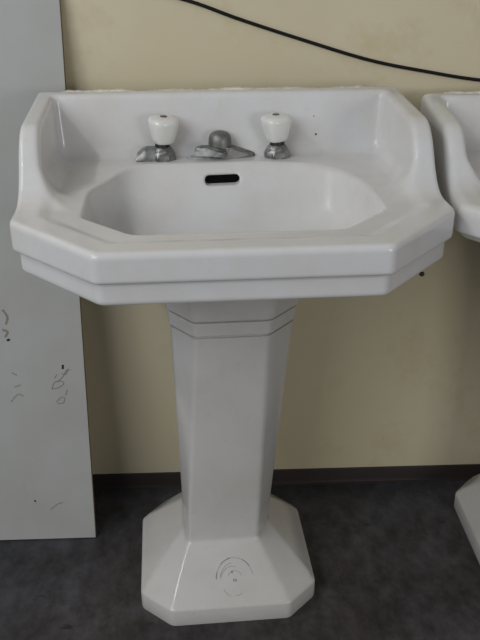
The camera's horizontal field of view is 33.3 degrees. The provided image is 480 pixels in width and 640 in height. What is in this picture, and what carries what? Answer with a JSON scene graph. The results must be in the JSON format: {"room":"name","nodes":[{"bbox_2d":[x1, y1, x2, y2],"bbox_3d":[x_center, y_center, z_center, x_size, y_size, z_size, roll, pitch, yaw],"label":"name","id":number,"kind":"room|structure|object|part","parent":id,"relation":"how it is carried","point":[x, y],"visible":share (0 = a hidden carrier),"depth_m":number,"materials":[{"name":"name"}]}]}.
{"room":"public restroom","nodes":[
{"label":"public restroom","id":0,"kind":"room"},
{"bbox_2d":[0,481,479,639],"bbox_3d":[0.047,1.252,0.086,6.400,0.060,4.165,-1,25,-2],"label":"floor","id":1,"kind":"structure","parent":0,"point":[389,561],"depth_m":1.60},
{"bbox_2d":[0,0,95,539],"bbox_3d":[-0.739,-0.053,1.530,0.860,1.073,0.172,-1,25,-2],"label":"board","id":2,"kind":"object","parent":1,"relation":"on","point":[47,492],"visible":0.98,"depth_m":1.58,"materials":[{"name":"grey wood"}]},
{"bbox_2d":[10,85,454,625],"bbox_3d":[-0.014,0.106,1.385,0.635,0.907,0.514,-2,25,-4],"label":"pedestal sink","id":3,"kind":"object","parent":1,"relation":"on","point":[226,208],"visible":1,"depth_m":1.36,"materials":[{"name":"ceramic"}]},
{"bbox_3d":[-0.131,-0.326,1.378,0.050,0.047,0.050,-11,28,-23],"label":"knob","id":4,"kind":"part","parent":3,"relation":"part of","materials":[{"name":"ceramic"}]},
{"bbox_2d":[10,85,454,305],"bbox_3d":[-0.017,-0.197,1.245,0.649,0.239,0.534,-1,25,-2],"label":"basin","id":5,"kind":"object","parent":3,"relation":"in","point":[126,196],"depth_m":1.32,"materials":[{"name":"white ceramic"}]},
{"bbox_3d":[0.062,-0.333,1.392,0.050,0.047,0.050,-11,27,-22],"label":"knob","id":6,"kind":"part","parent":3,"relation":"part of","materials":[{"name":"ceramic"}]},
{"bbox_2d":[420,90,479,563],"bbox_3d":[0.644,0.092,1.427,0.635,0.893,0.522,1,25,1],"label":"pedestal sink","id":7,"kind":"object","parent":1,"relation":"on","point":[453,117],"visible":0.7,"depth_m":1.34,"materials":[{"name":"ceramic"}]},
{"bbox_2d":[420,90,479,241],"bbox_3d":[0.648,-0.209,1.285,0.659,0.225,0.545,-1,25,-2],"label":"basin","id":8,"kind":"object","parent":7,"relation":"in","point":[453,117],"depth_m":1.29,"materials":[{"name":"white ceramic"}]},
{"bbox_2d":[61,0,479,473],"bbox_3d":[-0.041,-0.861,1.335,6.400,2.700,0.100,-1,25,-2],"label":"wall","id":9,"kind":"structure","parent":0,"point":[393,378],"depth_m":1.69,"materials":[{"name":"beige paint"}]},
{"bbox_2d":[92,464,479,490],"bbox_3d":[-0.037,0.367,1.852,6.400,0.038,0.012,-1,25,-2],"label":"baseboard","id":10,"kind":"structure","parent":9,"relation":"attached to","point":[459,472],"depth_m":1.86,"materials":[{"name":"grey"}]},
{"bbox_2d":[181,0,479,81],"bbox_3d":[0.261,-0.654,1.387,3.801,0.526,0.006,-1,25,-2],"label":"cable","id":11,"kind":"object","parent":9,"relation":"attached to","point":[188,1],"visible":1,"depth_m":1.46,"materials":[{"name":"black rubber"}]}
]}

